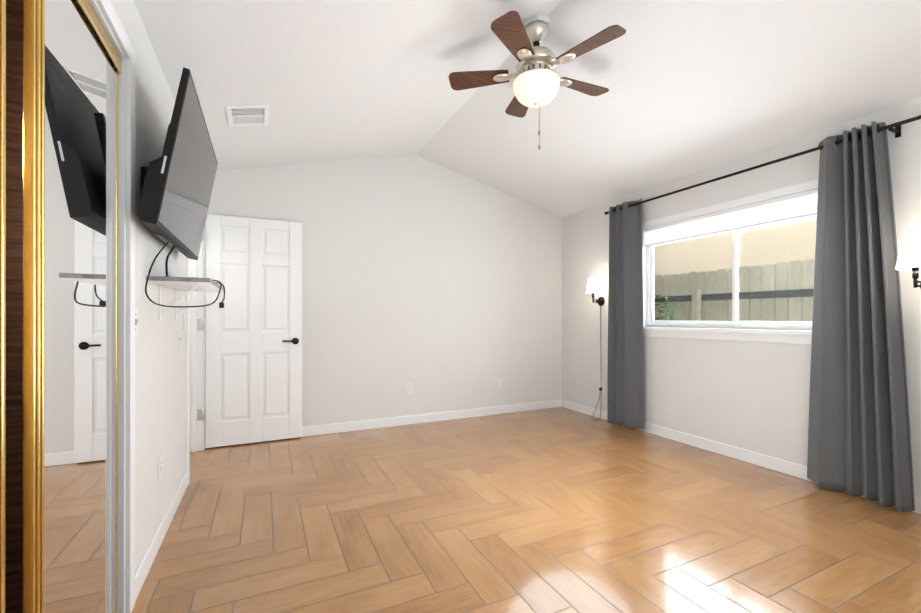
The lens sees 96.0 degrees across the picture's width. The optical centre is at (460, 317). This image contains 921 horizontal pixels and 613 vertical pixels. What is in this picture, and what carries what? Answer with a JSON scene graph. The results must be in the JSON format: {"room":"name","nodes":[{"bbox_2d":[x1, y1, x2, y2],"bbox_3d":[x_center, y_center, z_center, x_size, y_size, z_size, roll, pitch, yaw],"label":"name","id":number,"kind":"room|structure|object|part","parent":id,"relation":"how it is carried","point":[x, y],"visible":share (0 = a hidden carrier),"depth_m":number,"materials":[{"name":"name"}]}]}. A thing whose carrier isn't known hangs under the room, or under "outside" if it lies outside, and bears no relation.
{"room":"empty bedroom","nodes":[
{"label":"empty bedroom","id":0,"kind":"room"},
{"bbox_2d":[5,0,22,612],"bbox_3d":[-1.409,-0.042,0.765,0.650,2.480,1.660,0,0,-25],"label":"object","id":1,"kind":"object","parent":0,"point":[14,351],"depth_m":1.53,"materials":[{"name":"brown wood"}]},
{"bbox_2d":[95,0,202,610],"bbox_3d":[-1.303,-0.081,1.463,0.140,2.460,4.770,0,0,-25],"label":"wall","id":2,"kind":"structure","parent":0,"point":[160,392],"depth_m":1.98,"materials":[{"name":"white paint"}]},
{"bbox_2d":[77,0,120,73],"bbox_3d":[-1.072,0.079,1.008,0.088,2.138,1.226,0,0,-25],"label":"door track","id":3,"kind":"object","parent":2,"relation":"attached to","point":[88,10],"visible":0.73,"depth_m":1.38,"materials":[{"name":"gold metal"}]},
{"bbox_2d":[0,0,5,612],"bbox_3d":[-0.930,0.078,0.697,0.032,2.100,0.542,0,0,-25],"label":"mirrored closet door","id":4,"kind":"structure","parent":3,"relation":"attached to","point":[2,264],"depth_m":0.92,"materials":[{"name":"gold metal"}]},
{"bbox_2d":[22,0,117,612],"bbox_3d":[-1.171,0.079,1.287,0.032,2.100,0.638,0,0,-25],"label":"mirrored closet door","id":5,"kind":"structure","parent":3,"relation":"attached to","point":[70,317],"depth_m":1.19,"materials":[{"name":"gold metal"}]},
{"bbox_2d":[89,0,134,612],"bbox_3d":[-1.077,0.043,1.006,0.156,2.210,1.370,0,0,-25],"label":"trim","id":6,"kind":"structure","parent":2,"relation":"attached to","point":[112,25],"depth_m":1.59,"materials":[{"name":"white"}]},
{"bbox_2d":[135,308,138,335],"bbox_3d":[-1.329,0.019,1.700,0.016,0.115,0.070,0,0,-25],"label":"light switch","id":7,"kind":"object","parent":2,"relation":"attached to","point":[136,321],"visible":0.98,"depth_m":1.71,"materials":[{"name":"white plastic"}]},
{"bbox_2d":[157,454,161,481],"bbox_3d":[-1.525,0.765,2.104,0.009,0.115,0.070,0,0,-25],"label":"electrical outlet","id":8,"kind":"object","parent":2,"relation":"attached to","point":[159,467],"visible":1,"depth_m":2.09,"materials":[{"name":"white plastic"}]},
{"bbox_2d":[135,473,187,600],"bbox_3d":[-1.586,1.102,2.235,0.013,0.095,1.286,0,0,-25],"label":"baseboard","id":9,"kind":"structure","parent":2,"relation":"attached to","point":[141,573],"depth_m":2.04,"materials":[{"name":"white wood"}]},
{"bbox_2d":[178,329,181,347],"bbox_3d":[-1.754,0.135,2.594,0.016,0.115,0.070,0,0,-25],"label":"light switch","id":10,"kind":"object","parent":2,"relation":"attached to","point":[179,338],"visible":1,"depth_m":2.58,"materials":[{"name":"white plastic"}]},
{"bbox_2d":[136,67,224,307],"bbox_3d":[-1.360,-0.512,2.122,0.364,0.946,1.111,11,-5,-25],"label":"tv","id":11,"kind":"object","parent":2,"relation":"attached to","point":[177,178],"visible":0.9,"depth_m":1.83,"materials":[{"name":"black plastic"}]},
{"bbox_2d":[146,276,223,319],"bbox_3d":[-1.472,-0.085,2.274,0.249,0.200,0.800,0,0,-25],"label":"shelf","id":12,"kind":"object","parent":2,"relation":"attached to","point":[191,284],"visible":0.92,"depth_m":2.11,"materials":[{"name":"grey laminate"}]},
{"bbox_2d":[186,227,204,484],"bbox_3d":[-2.121,0.086,3.205,0.156,2.130,0.919,0,0,-25],"label":"door frame","id":13,"kind":"structure","parent":2,"relation":"attached to","point":[195,382],"depth_m":3.54,"materials":[{"name":"white wood"}]},
{"bbox_2d":[207,155,561,426],"bbox_3d":[-0.507,-0.313,4.559,4.234,2.930,0.140,0,0,-25],"label":"wall","id":14,"kind":"structure","parent":0,"point":[438,287],"depth_m":4.47,"materials":[{"name":"white paint"}]},
{"bbox_2d":[197,214,301,447],"bbox_3d":[-1.890,0.119,3.762,0.848,2.040,0.068,0,0,-25],"label":"door","id":15,"kind":"structure","parent":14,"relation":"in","point":[255,342],"depth_m":3.76,"materials":[{"name":"white wood"}]},
{"bbox_3d":[-2.233,0.064,3.569,0.062,1.650,0.013,0,0,-25],"label":"door hinge","id":16,"kind":"part","parent":15,"relation":"part of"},
{"bbox_2d":[224,229,302,417],"bbox_3d":[-1.787,0.057,3.791,0.659,1.675,0.088,0,0,-25],"label":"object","id":17,"kind":"structure","parent":15,"relation":"attached to","point":[235,367],"depth_m":3.74,"materials":[{"name":"white wood"}]},
{"bbox_3d":[-1.573,0.224,3.892,0.186,0.062,0.088,0,0,-25],"label":"handle","id":18,"kind":"part","parent":17,"relation":"part of","materials":[{"name":"black metal"}]},
{"bbox_2d":[302,399,562,436],"bbox_3d":[-0.484,1.104,4.481,3.930,0.095,0.017,0,0,-25],"label":"baseboard","id":19,"kind":"structure","parent":14,"relation":"attached to","point":[459,414],"depth_m":4.51,"materials":[{"name":"white wood"}]},
{"bbox_2d":[497,378,501,387],"bbox_3d":[0.462,0.783,4.935,0.070,0.115,0.009,0,0,-25],"label":"electrical outlet","id":20,"kind":"object","parent":14,"relation":"attached to","point":[499,382],"visible":1,"depth_m":4.93,"materials":[{"name":"white plastic"}]},
{"bbox_2d":[131,407,920,612],"bbox_3d":[0.546,1.200,2.340,4.234,0.100,5.050,0,0,-25],"label":"floor","id":21,"kind":"structure","parent":0,"point":[558,510],"depth_m":2.23,"materials":[{"name":"wood"}]},
{"bbox_2d":[134,0,920,216],"bbox_3d":[0.546,-1.559,2.343,4.234,0.603,5.050,0,0,-25],"label":"ceiling","id":22,"kind":"structure","parent":0,"point":[693,86],"depth_m":2.62,"materials":[{"name":"white paint"}]},
{"bbox_2d":[225,105,268,126],"bbox_3d":[-1.452,-1.379,2.838,0.260,0.012,0.300,-15,6,-25],"label":"ceiling vent","id":23,"kind":"object","parent":22,"relation":"in","point":[265,115],"visible":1,"depth_m":2.82,"materials":[{"name":"white metal"}]},
{"bbox_2d":[449,11,625,149],"bbox_3d":[0.488,-1.391,2.497,0.986,0.759,1.033,0,0,-25],"label":"ceiling fan","id":24,"kind":"object","parent":22,"relation":"hanging from","point":[538,81],"visible":1,"depth_m":2.40,"materials":[{"name":"brown wood"}]},
{"bbox_3d":[0.454,-1.340,2.482,0.276,0.125,0.276,0,0,-25],"label":"lamp shade","id":25,"kind":"part","parent":24,"relation":"part of","materials":[{"name":"white glass"}]},
{"bbox_3d":[0.473,-1.145,2.491,0.029,0.268,0.032,0,0,-25],"label":"chain","id":26,"kind":"part","parent":24,"relation":"part of","materials":[{"name":"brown metal"}]},
{"bbox_2d":[562,97,920,497],"bbox_3d":[2.395,-0.079,3.219,0.140,2.460,4.770,0,0,-25],"label":"wall","id":27,"kind":"structure","parent":0,"point":[750,396],"depth_m":3.42,"materials":[{"name":"white paint"}]},
{"bbox_2d":[586,278,604,419],"bbox_3d":[1.509,0.359,4.633,0.248,1.584,0.181,0,0,-25],"label":"sconce","id":28,"kind":"object","parent":27,"relation":"attached to","point":[593,287],"visible":1,"depth_m":4.59,"materials":[{"name":"black metal"}]},
{"bbox_3d":[1.473,-0.350,4.602,0.156,0.165,0.156,0,0,-25],"label":"lamp shade","id":29,"kind":"part","parent":28,"relation":"part of","materials":[{"name":"white"}]},
{"bbox_3d":[1.524,0.417,4.674,0.186,1.469,0.119,0,0,-25],"label":"arm","id":30,"kind":"part","parent":28,"relation":"part of"},
{"bbox_2d":[599,382,603,391],"bbox_3d":[1.605,0.792,4.708,0.009,0.115,0.070,0,0,-25],"label":"electrical outlet","id":31,"kind":"object","parent":27,"relation":"attached to","point":[601,384],"visible":0.85,"depth_m":4.71,"materials":[{"name":"white plastic"}]},
{"bbox_2d":[642,179,817,343],"bbox_3d":[2.272,-0.384,3.410,0.170,1.150,1.900,0,0,-25],"label":"window","id":32,"kind":"structure","parent":27,"relation":"in","point":[788,207],"depth_m":3.44,"materials":[{"name":"white plastic"}]},
{"bbox_2d":[644,188,817,246],"bbox_3d":[2.264,-0.806,3.406,0.042,0.184,1.792,0,0,-25],"label":"shade","id":33,"kind":"object","parent":32,"relation":"attached to","point":[800,205],"depth_m":3.38,"materials":[{"name":"white fabric"}]},
{"bbox_3d":[2.317,-0.402,3.431,0.031,0.875,1.680,0,0,-25],"label":"glass","id":34,"kind":"part","parent":32,"relation":"part of","materials":[{"name":"clear glass"}]},
{"bbox_2d":[563,400,920,513],"bbox_3d":[2.324,1.103,3.184,0.017,0.095,4.770,0,0,-25],"label":"baseboard","id":35,"kind":"structure","parent":27,"relation":"attached to","point":[748,456],"depth_m":3.45,"materials":[{"name":"white wood"}]},
{"bbox_2d":[604,115,920,214],"bbox_3d":[2.251,-1.132,3.218,0.122,0.085,2.960,0,0,-25],"label":"curtain rod","id":36,"kind":"object","parent":27,"relation":"attached to","point":[897,129],"visible":0.71,"depth_m":2.91,"materials":[{"name":"black metal"}]},
{"bbox_2d":[607,198,643,429],"bbox_3d":[1.703,-0.025,4.295,0.097,2.317,0.465,0,0,-25],"label":"curtain","id":37,"kind":"object","parent":36,"relation":"hanging from","point":[625,388],"visible":1,"depth_m":4.26,"materials":[{"name":"fabric"}]},
{"bbox_2d":[807,121,914,511],"bbox_3d":[2.495,-0.027,2.622,0.108,2.317,0.527,0,0,-25],"label":"curtain","id":38,"kind":"object","parent":36,"relation":"hanging from","point":[859,439],"visible":1,"depth_m":2.59,"materials":[{"name":"fabric"}]},
{"bbox_2d":[895,237,920,288],"bbox_3d":[2.579,-0.284,2.321,0.298,0.302,0.156,0,0,-25],"label":"sconce","id":39,"kind":"object","parent":27,"relation":"attached to","point":[909,256],"visible":1,"depth_m":2.28,"materials":[{"name":"black metal"}]},
{"bbox_3d":[2.515,-0.353,2.291,0.156,0.165,0.156,0,0,-25],"label":"lamp shade","id":40,"kind":"part","parent":39,"relation":"part of","materials":[{"name":"white fabric"}]},
{"bbox_3d":[2.609,-0.227,2.330,0.236,0.187,0.104,0,0,-25],"label":"arm","id":41,"kind":"part","parent":39,"relation":"part of"},
{"label":"outside","id":42,"kind":"structure","parent":0,"visible":0},
{"bbox_3d":[6.067,1.404,6.139,9.000,0.100,18.000,0,0,-25],"label":"ground","id":43,"kind":"structure","parent":42,"visible":0},
{"bbox_2d":[654,293,674,320],"bbox_3d":[2.987,0.501,6.345,0.536,1.708,0.622,0,0,-25],"label":"roses","id":44,"kind":"object","parent":43,"relation":"on","point":[662,311],"depth_m":6.22,"materials":[{"name":"green plant"}]},
{"bbox_2d":[654,259,814,320],"bbox_3d":[3.885,0.327,5.386,0.152,2.052,12.509,0,0,-25],"label":"fence","id":45,"kind":"object","parent":43,"relation":"on","point":[694,304],"depth_m":5.59,"materials":[{"name":"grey wood"}]},
{"bbox_2d":[654,216,816,276],"bbox_3d":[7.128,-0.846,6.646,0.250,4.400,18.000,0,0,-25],"label":"stucco house","id":46,"kind":"structure","parent":43,"relation":"on","point":[713,247],"depth_m":8.79,"materials":[{"name":"beige paint"}]}
]}

